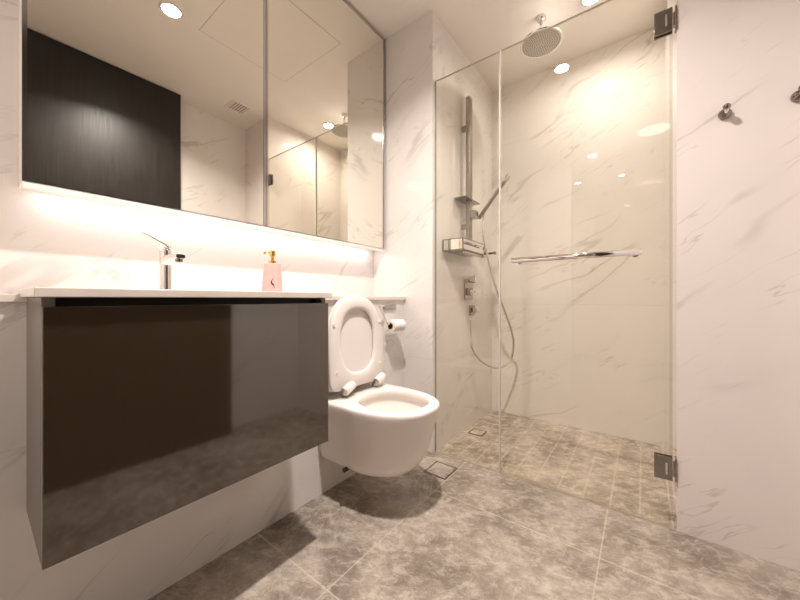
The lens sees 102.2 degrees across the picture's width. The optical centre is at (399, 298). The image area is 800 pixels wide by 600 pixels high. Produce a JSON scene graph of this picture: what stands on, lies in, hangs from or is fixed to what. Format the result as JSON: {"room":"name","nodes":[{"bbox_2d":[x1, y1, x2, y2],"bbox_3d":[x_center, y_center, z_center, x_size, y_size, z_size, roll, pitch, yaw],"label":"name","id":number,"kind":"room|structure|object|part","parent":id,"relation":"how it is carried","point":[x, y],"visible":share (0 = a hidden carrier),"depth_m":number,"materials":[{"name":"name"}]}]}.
{"room":"bathroom","nodes":[
{"label":"bathroom","id":0,"kind":"room"},
{"bbox_2d":[0,0,373,296],"bbox_3d":[-0.729,-0.772,1.377,0.080,1.665,1.765,0,0,37],"label":"wall","id":1,"kind":"structure","parent":0,"point":[47,240],"depth_m":1.05,"materials":[{"name":"white stone"}]},
{"bbox_2d":[19,0,383,251],"bbox_3d":[-0.571,-0.940,1.435,0.099,1.309,1.449,0,0,37],"label":"upper cabinet","id":2,"kind":"object","parent":1,"relation":"attached to","point":[260,115],"visible":1,"depth_m":1.19,"materials":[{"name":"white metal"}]},
{"bbox_3d":[-0.775,-0.949,1.100,0.021,1.291,0.669,0,0,37],"label":"frame","id":3,"kind":"part","parent":2,"relation":"part of","materials":[{"name":"metal"}]},
{"bbox_3d":[-0.775,-0.946,1.101,0.018,1.278,0.651,0,0,37],"label":"mirror door","id":4,"kind":"part","parent":2,"relation":"part of","materials":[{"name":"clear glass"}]},
{"bbox_3d":[-0.339,-0.949,1.680,0.021,1.291,0.778,0,0,37],"label":"frame","id":5,"kind":"part","parent":2,"relation":"part of","materials":[{"name":"metal"}]},
{"bbox_3d":[-0.339,-0.946,1.681,0.018,1.278,0.760,0,0,37],"label":"mirror door","id":6,"kind":"part","parent":2,"relation":"part of","materials":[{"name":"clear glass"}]},
{"bbox_2d":[0,300,403,599],"bbox_3d":[-0.633,0.464,1.305,0.320,0.912,1.765,0,0,37],"label":"wall","id":7,"kind":"structure","parent":0,"point":[140,563],"depth_m":0.91,"materials":[{"name":"white stone"}]},
{"bbox_2d":[27,297,327,569],"bbox_3d":[-0.551,0.243,0.923,0.270,0.490,0.659,0,0,37],"label":"vanity cabinet","id":8,"kind":"object","parent":7,"relation":"attached to","point":[140,411],"visible":0.98,"depth_m":0.72,"materials":[{"name":"brown paint"}]},
{"bbox_3d":[-0.750,0.242,0.672,0.254,0.489,0.018,0,0,37],"label":"panel","id":9,"kind":"part","parent":8,"relation":"part of","materials":[{"name":"brown paint"}]},
{"bbox_2d":[11,287,331,297],"bbox_3d":[-0.593,-0.011,1.054,0.523,0.018,0.839,0,0,37],"label":"countertop","id":10,"kind":"structure","parent":8,"relation":"on","point":[34,291],"depth_m":0.71,"materials":[{"name":"white stone"}]},
{"bbox_2d":[141,232,184,289],"bbox_3d":[-0.689,-0.107,0.942,0.140,0.174,0.083,0,0,37],"label":"faucet","id":11,"kind":"object","parent":10,"relation":"on","point":[166,258],"visible":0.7,"depth_m":0.97,"materials":[{"name":"silver metal"}]},
{"bbox_3d":[-0.728,-0.167,0.970,0.030,0.054,0.080,0,0,37],"label":"lever","id":12,"kind":"part","parent":11,"relation":"part of","materials":[{"name":"silver metal"}]},
{"bbox_3d":[-0.669,-0.113,0.951,0.118,0.034,0.028,0,0,37],"label":"spout","id":13,"kind":"part","parent":11,"relation":"part of","materials":[{"name":"silver metal"}]},
{"bbox_2d":[262,251,282,291],"bbox_3d":[-0.506,-0.104,1.282,0.077,0.169,0.077,0,0,37],"label":"soap dispenser","id":14,"kind":"object","parent":10,"relation":"on","point":[272,274],"visible":0.88,"depth_m":1.25,"materials":[{"name":"pink plastic"}]},
{"bbox_3d":[-0.364,0.242,1.184,0.254,0.489,0.018,0,0,37],"label":"panel","id":15,"kind":"part","parent":8,"relation":"part of","materials":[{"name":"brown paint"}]},
{"bbox_2d":[0,294,405,301],"bbox_3d":[-0.566,-0.001,1.317,0.252,0.018,1.664,0,0,37],"label":"trim ledge","id":16,"kind":"object","parent":7,"relation":"on","point":[3,297],"visible":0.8,"depth_m":0.73,"materials":[{"name":"white stone"}]},
{"bbox_2d":[318,295,439,476],"bbox_3d":[-0.063,0.347,1.397,0.478,0.726,0.384,0,0,37],"label":"toilet","id":17,"kind":"object","parent":7,"relation":"attached to","point":[376,428],"visible":0.95,"depth_m":1.35,"materials":[{"name":"white ceramic"}]},
{"bbox_3d":[-0.210,0.192,1.507,0.038,0.416,0.360,0,0,37],"label":"lid","id":18,"kind":"part","parent":17,"relation":"part of","materials":[{"name":"white plastic"}]},
{"bbox_3d":[-0.195,0.193,1.496,0.038,0.409,0.356,0,0,37],"label":"seat","id":19,"kind":"part","parent":17,"relation":"part of","materials":[{"name":"white plastic"}]},
{"bbox_3d":[-0.063,0.570,1.397,0.478,0.280,0.384,0,0,37],"label":"bowl","id":20,"kind":"part","parent":17,"relation":"part of","materials":[{"name":"white ceramic"}]},
{"bbox_2d":[378,304,395,324],"bbox_3d":[-0.065,0.087,1.739,0.064,0.110,0.210,0,0,37],"label":"toilet roll holder","id":21,"kind":"object","parent":7,"relation":"attached to","point":[394,305],"visible":0.9,"depth_m":1.72,"materials":[{"name":"silver metal"}]},
{"bbox_3d":[-0.057,0.047,1.795,0.010,0.026,0.110,0,0,37],"label":"wall plate","id":22,"kind":"part","parent":21,"relation":"part of","materials":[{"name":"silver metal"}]},
{"bbox_2d":[386,319,405,331],"bbox_3d":[-0.022,0.147,1.759,0.067,0.067,0.100,0,0,37],"label":"toilet roll","id":23,"kind":"object","parent":21,"relation":"on","point":[397,325],"visible":0.96,"depth_m":1.73,"materials":[{"name":"paper"}]},
{"bbox_2d":[374,10,491,452],"bbox_3d":[0.266,-0.343,2.337,0.514,2.525,0.965,0,0,37],"label":"wall pillar","id":24,"kind":"structure","parent":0,"point":[423,52],"depth_m":1.94,"materials":[{"name":"white stone"}]},
{"bbox_2d":[442,237,484,257],"bbox_3d":[0.400,-0.301,1.976,0.133,0.084,0.336,0,0,37],"label":"shower caddy","id":25,"kind":"object","parent":24,"relation":"attached to","point":[457,246],"visible":1,"depth_m":1.88,"materials":[{"name":"silver metal"}]},
{"bbox_3d":[0.301,-0.309,1.845,0.116,0.057,0.004,0,0,37],"label":"panel","id":26,"kind":"part","parent":25,"relation":"part of","materials":[{"name":"silver metal"}]},
{"bbox_3d":[0.454,-0.267,1.967,0.016,0.015,0.286,0,0,37],"label":"rail","id":27,"kind":"part","parent":25,"relation":"part of","materials":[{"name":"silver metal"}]},
{"bbox_3d":[0.442,-0.330,1.927,0.005,0.014,0.289,0,0,37],"label":"rail","id":28,"kind":"part","parent":25,"relation":"part of","materials":[{"name":"silver metal"}]},
{"bbox_3d":[0.441,-0.294,1.927,0.004,0.026,0.289,0,0,37],"label":"panel","id":29,"kind":"part","parent":25,"relation":"part of","materials":[{"name":"silver metal"}]},
{"bbox_2d":[454,96,479,244],"bbox_3d":[0.438,-0.812,2.056,0.098,0.936,0.212,0,0,37],"label":"shower rail","id":30,"kind":"object","parent":24,"relation":"attached to","point":[471,214],"visible":0.96,"depth_m":2.04,"materials":[{"name":"metal"}]},
{"bbox_2d":[454,195,479,205],"bbox_3d":[0.430,-0.621,2.062,0.079,0.006,0.212,0,0,37],"label":"shelf","id":31,"kind":"object","parent":30,"relation":"attached to","point":[465,199],"depth_m":2.04,"materials":[{"name":"silver metal"}]},
{"bbox_3d":[0.440,-0.812,2.059,0.028,0.936,0.044,0,0,37],"label":"rail","id":32,"kind":"part","parent":30,"relation":"part of","materials":[{"name":"metal"}]},
{"bbox_2d":[478,174,509,219],"bbox_3d":[0.586,-0.634,2.027,0.209,0.252,0.048,0,0,37],"label":"shower","id":33,"kind":"object","parent":30,"relation":"attached to","point":[506,178],"visible":0.94,"depth_m":2.02,"materials":[{"name":"silver metal"}]},
{"bbox_2d":[469,214,514,368],"bbox_3d":[0.631,-0.041,2.130,0.393,1.039,0.100,0,0,-28],"label":"shower hose","id":34,"kind":"object","parent":33,"relation":"hanging from","point":[486,252],"visible":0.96,"depth_m":2.08,"materials":[{"name":"metal"}]},
{"bbox_2d":[464,275,481,299],"bbox_3d":[0.492,-0.071,2.154,0.068,0.159,0.165,0,0,37],"label":"shower valve","id":35,"kind":"object","parent":24,"relation":"attached to","point":[469,291],"visible":1,"depth_m":2.12,"materials":[{"name":"silver metal"}]},
{"bbox_3d":[0.456,-0.059,2.153,0.012,0.133,0.120,0,0,37],"label":"plate","id":36,"kind":"part","parent":35,"relation":"part of","materials":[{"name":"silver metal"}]},
{"bbox_3d":[0.474,-0.045,2.134,0.040,0.052,0.052,0,0,37],"label":"lever","id":37,"kind":"part","parent":35,"relation":"part of","materials":[{"name":"silver metal"}]},
{"bbox_3d":[0.480,-0.125,2.129,0.056,0.052,0.052,0,0,37],"label":"knob","id":38,"kind":"part","parent":35,"relation":"part of","materials":[{"name":"silver metal"}]},
{"bbox_2d":[469,305,478,315],"bbox_3d":[0.506,0.080,2.191,0.046,0.070,0.070,0,0,37],"label":"outlet","id":39,"kind":"object","parent":24,"relation":"attached to","point":[472,309],"visible":1,"depth_m":2.18,"materials":[{"name":"silver metal"}]},
{"bbox_3d":[0.492,0.080,2.202,0.010,0.070,0.070,0,0,37],"label":"plate","id":40,"kind":"part","parent":39,"relation":"part of","materials":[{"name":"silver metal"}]},
{"bbox_2d":[468,249,495,257],"bbox_3d":[0.549,-0.300,2.150,0.162,0.054,0.127,0,0,37],"label":"shower control","id":41,"kind":"object","parent":24,"relation":"attached to","point":[488,251],"visible":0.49,"depth_m":2.13,"materials":[{"name":"silver metal"}]},
{"bbox_2d":[148,410,799,599],"bbox_3d":[0.431,0.890,1.121,1.600,0.060,2.550,0,0,37],"label":"floor","id":42,"kind":"structure","parent":0,"point":[478,532],"depth_m":1.15,"materials":[{"name":"grey tile"}]},
{"bbox_2d":[423,461,457,479],"bbox_3d":[0.205,0.859,1.619,0.124,0.002,0.130,0,0,37],"label":"floor drain","id":43,"kind":"object","parent":42,"relation":"on","point":[438,469],"visible":1,"depth_m":1.61,"materials":[{"name":"silver metal"}]},
{"bbox_2d":[468,428,486,436],"bbox_3d":[0.500,0.862,2.083,0.095,0.002,0.094,0,0,37],"label":"floor drain","id":44,"kind":"object","parent":42,"relation":"on","point":[474,431],"visible":1,"depth_m":2.08,"materials":[{"name":"silver metal"}]},
{"bbox_2d":[435,451,676,530],"bbox_3d":[0.613,0.889,1.511,1.036,0.061,0.012,0,0,37],"label":"sill","id":45,"kind":"structure","parent":42,"relation":"on","point":[435,451],"depth_m":1.42,"materials":[{"name":"metal"}]},
{"bbox_2d":[435,51,500,471],"bbox_3d":[0.348,-0.182,1.709,0.374,2.081,0.012,0,0,37],"label":"screen","id":46,"kind":"object","parent":45,"relation":"on","point":[499,52],"visible":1,"depth_m":1.59,"materials":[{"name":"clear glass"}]},
{"bbox_2d":[346,0,665,90],"bbox_3d":[0.335,-1.635,1.194,1.840,0.060,2.550,0,0,37],"label":"ceiling","id":47,"kind":"structure","parent":0,"point":[481,29],"depth_m":1.88,"materials":[{"name":"paint"}]},
{"bbox_2d":[520,13,562,57],"bbox_3d":[0.805,-1.528,1.843,0.226,0.154,0.226,0,0,37],"label":"shower","id":48,"kind":"object","parent":47,"relation":"hanging from","point":[540,45],"visible":0.94,"depth_m":1.83,"materials":[{"name":"silver metal"}]},
{"bbox_2d":[581,0,598,6],"bbox_3d":[1.021,-1.601,1.722,0.100,0.007,0.100,0,0,37],"label":"recessed light","id":49,"kind":"object","parent":47,"relation":"in","point":[585,3],"visible":1,"depth_m":1.75,"materials":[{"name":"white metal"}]},
{"bbox_2d":[492,27,663,445],"bbox_3d":[1.299,-0.343,2.114,1.406,2.525,0.080,0,0,37],"label":"wall","id":50,"kind":"structure","parent":0,"point":[582,137],"depth_m":2.13,"materials":[{"name":"white stone"}]},
{"bbox_2d":[664,0,799,570],"bbox_3d":[1.462,-0.343,1.403,0.450,2.525,0.860,0,0,37],"label":"wall","id":51,"kind":"structure","parent":0,"point":[732,184],"depth_m":1.10,"materials":[{"name":"white stone"}]},
{"bbox_2d":[502,0,676,481],"bbox_3d":[0.746,-0.183,1.372,0.656,2.079,0.088,0,0,37],"label":"shower door","id":52,"kind":"structure","parent":51,"relation":"attached to","point":[665,21],"depth_m":1.23,"materials":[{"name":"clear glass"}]},
{"bbox_3d":[1.023,-1.038,1.202,0.010,0.086,0.028,0,0,37],"label":"wall plate","id":53,"kind":"part","parent":52,"relation":"part of","materials":[{"name":"silver metal"}]},
{"bbox_3d":[1.023,0.634,1.202,0.010,0.086,0.028,0,0,37],"label":"wall plate","id":54,"kind":"part","parent":52,"relation":"part of","materials":[{"name":"silver metal"}]},
{"bbox_2d":[718,103,731,119],"bbox_3d":[1.111,-0.638,1.100,0.036,0.038,0.046,0,0,37],"label":"robe hook","id":55,"kind":"object","parent":51,"relation":"attached to","point":[724,114],"visible":1,"depth_m":1.10,"materials":[{"name":"silver metal"}]},
{"bbox_3d":[1.102,-0.647,1.089,0.021,0.021,0.018,0,0,37],"label":"knob","id":56,"kind":"part","parent":55,"relation":"part of","materials":[{"name":"silver metal"}]},
{"bbox_2d":[790,86,799,101],"bbox_3d":[1.243,-0.638,1.001,0.036,0.038,0.046,0,0,37],"label":"robe hook","id":57,"kind":"object","parent":51,"relation":"attached to","point":[795,97],"visible":1,"depth_m":1.01,"materials":[{"name":"silver metal"}]}
]}

